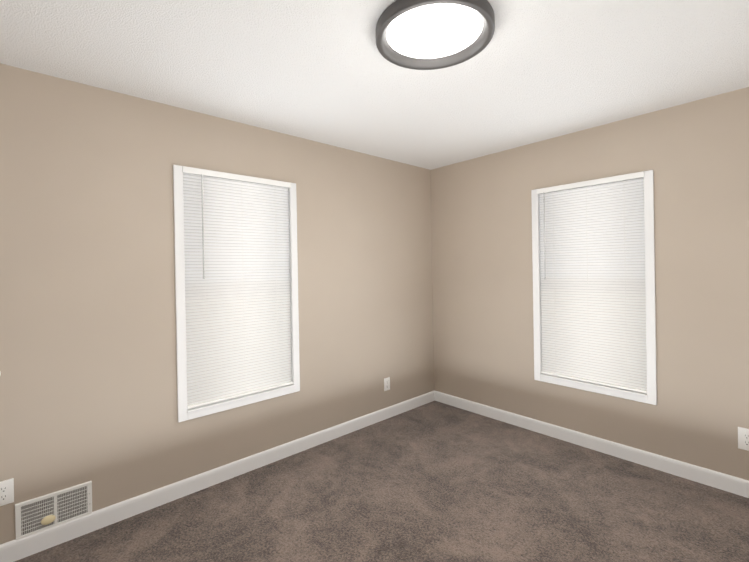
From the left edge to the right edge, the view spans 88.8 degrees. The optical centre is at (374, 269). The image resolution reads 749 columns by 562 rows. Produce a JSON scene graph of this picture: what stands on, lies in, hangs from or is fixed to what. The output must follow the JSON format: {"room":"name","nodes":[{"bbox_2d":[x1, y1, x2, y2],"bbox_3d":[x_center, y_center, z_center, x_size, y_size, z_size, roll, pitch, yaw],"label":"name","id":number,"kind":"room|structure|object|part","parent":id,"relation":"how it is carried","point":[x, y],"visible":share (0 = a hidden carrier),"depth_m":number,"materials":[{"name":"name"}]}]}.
{"room":"empty bedroom","nodes":[
{"label":"empty bedroom","id":0,"kind":"room"},
{"bbox_2d":[0,63,433,544],"bbox_3d":[-1.079,0.196,2.622,4.440,2.440,0.140,-1,0,-42],"label":"wall","id":1,"kind":"structure","parent":0,"point":[88,371],"depth_m":2.27,"materials":[{"name":"beige paint"}]},
{"bbox_2d":[0,478,13,505],"bbox_3d":[-1.803,1.086,1.859,0.072,0.118,0.008,-1,0,-42],"label":"outlet","id":2,"kind":"object","parent":1,"relation":"attached to","point":[6,491],"visible":1,"depth_m":1.87,"materials":[{"name":"white plastic"}]},
{"bbox_2d":[0,486,6,500],"bbox_3d":[-1.801,1.086,1.857,0.026,0.073,0.002,-1,0,-42],"label":"receptacle","id":3,"kind":"object","parent":2,"relation":"attached to","point":[3,489],"depth_m":1.86,"materials":[{"name":"white plastic"}]},
{"bbox_2d":[15,481,91,539],"bbox_3d":[-1.653,1.248,1.984,0.305,0.185,0.021,-1,0,-42],"label":"air vent","id":4,"kind":"object","parent":1,"relation":"in","point":[44,512],"visible":1,"depth_m":1.98,"materials":[{"name":"white metal"}]},
{"bbox_3d":[-1.674,1.284,1.962,0.058,0.044,0.018,-1,0,-42],"label":"knob","id":5,"kind":"part","parent":4,"relation":"part of","materials":[{"name":"beige"}]},
{"bbox_2d":[0,390,434,561],"bbox_3d":[-0.955,1.364,2.616,4.300,0.100,0.014,-1,0,-42],"label":"baseboard","id":6,"kind":"structure","parent":1,"relation":"attached to","point":[15,550],"depth_m":2.39,"materials":[{"name":"white wood"}]},
{"bbox_2d":[173,165,299,421],"bbox_3d":[-0.958,0.142,2.714,0.865,1.602,0.166,-1,0,-42],"label":"window","id":7,"kind":"structure","parent":1,"relation":"in","point":[184,413],"depth_m":2.63,"materials":[{"name":"white"}]},
{"bbox_2d":[201,174,204,278],"bbox_3d":[-1.109,-0.278,2.468,0.012,0.674,0.018,-1,0,-42],"label":"tilt wand","id":8,"kind":"object","parent":7,"relation":"hanging from","point":[202,223],"visible":0.9,"depth_m":2.46,"materials":[{"name":"grey plastic"}]},
{"bbox_3d":[-0.920,0.110,2.671,0.765,1.536,0.049,-1,0,-42],"label":"left window blind rails","id":9,"kind":"part","parent":7,"relation":"part of","materials":[{"name":"white plastic"}]},
{"bbox_3d":[-0.924,0.121,2.676,0.749,1.479,0.010,-1,0,-42],"label":"left window blind slats","id":10,"kind":"part","parent":7,"relation":"part of","materials":[{"name":"white plastic"}]},
{"bbox_2d":[384,377,389,390],"bbox_3d":[0.119,1.074,3.591,0.072,0.118,0.008,-1,0,-42],"label":"outlet","id":11,"kind":"object","parent":1,"relation":"attached to","point":[386,384],"visible":1,"depth_m":3.59,"materials":[{"name":"white plastic"}]},
{"bbox_2d":[0,0,748,169],"bbox_3d":[0.236,-1.092,1.238,4.580,0.100,3.980,-1,0,-42],"label":"ceiling","id":12,"kind":"structure","parent":0,"point":[328,73],"depth_m":1.95,"materials":[{"name":"white paint"}]},
{"bbox_2d":[376,0,494,69],"bbox_3d":[0.257,-1.019,1.656,0.504,0.050,0.504,-1,0,-42],"label":"ceiling light","id":13,"kind":"object","parent":12,"relation":"attached to","point":[425,34],"visible":1,"depth_m":1.64,"materials":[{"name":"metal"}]},
{"bbox_2d":[386,3,482,58],"bbox_3d":[0.257,-1.027,1.656,0.412,0.011,0.412,-1,0,-42],"label":"diffuser","id":14,"kind":"object","parent":13,"relation":"attached to","point":[442,30],"depth_m":1.65,"materials":[{"name":"white glass"}]},
{"bbox_2d":[14,401,748,561],"bbox_3d":[0.280,1.447,1.247,4.580,0.100,3.980,-1,0,-42],"label":"floor","id":15,"kind":"structure","parent":0,"point":[434,481],"depth_m":2.21,"materials":[{"name":"carpet"}]},
{"bbox_2d":[431,87,748,480],"bbox_3d":[1.907,0.143,2.729,0.140,2.440,3.980,-1,0,-42],"label":"wall","id":16,"kind":"structure","parent":0,"point":[694,155],"depth_m":2.66,"materials":[{"name":"beige paint"}]},
{"bbox_2d":[435,391,748,497],"bbox_3d":[1.870,1.315,2.681,0.014,0.100,3.700,-1,0,-42],"label":"baseboard","id":17,"kind":"structure","parent":16,"relation":"attached to","point":[720,480],"depth_m":2.80,"materials":[{"name":"white wood"}]},
{"bbox_2d":[531,170,656,404],"bbox_3d":[1.676,0.124,2.965,0.166,1.605,0.850,-1,0,-42],"label":"window","id":18,"kind":"structure","parent":16,"relation":"in","point":[650,397],"depth_m":2.88,"materials":[{"name":"white"}]},
{"bbox_2d":[543,193,545,279],"bbox_3d":[1.397,-0.277,3.137,0.018,0.714,0.012,-1,0,-42],"label":"tilt wand","id":19,"kind":"object","parent":18,"relation":"hanging from","point":[544,235],"visible":0.98,"depth_m":3.13,"materials":[{"name":"grey plastic"}]},
{"bbox_3d":[1.633,0.093,2.926,0.049,1.539,0.750,-1,0,-42],"label":"right window blind rails","id":20,"kind":"part","parent":18,"relation":"part of","materials":[{"name":"white plastic"}]},
{"bbox_3d":[1.638,0.106,2.931,0.010,1.479,0.734,-1,0,-42],"label":"right window blind slats","id":21,"kind":"part","parent":18,"relation":"part of","materials":[{"name":"white plastic"}]},
{"bbox_2d":[738,427,748,450],"bbox_3d":[2.225,1.015,2.285,0.008,0.130,0.078,-1,0,-42],"label":"outlet","id":22,"kind":"object","parent":16,"relation":"attached to","point":[743,438],"visible":1,"depth_m":2.29,"materials":[{"name":"white plastic"}]},
{"bbox_2d":[744,433,748,445],"bbox_3d":[2.223,1.015,2.283,0.002,0.073,0.026,-1,0,-42],"label":"receptacle","id":23,"kind":"object","parent":22,"relation":"attached to","point":[746,435],"depth_m":2.28,"materials":[{"name":"white plastic"}]}
]}

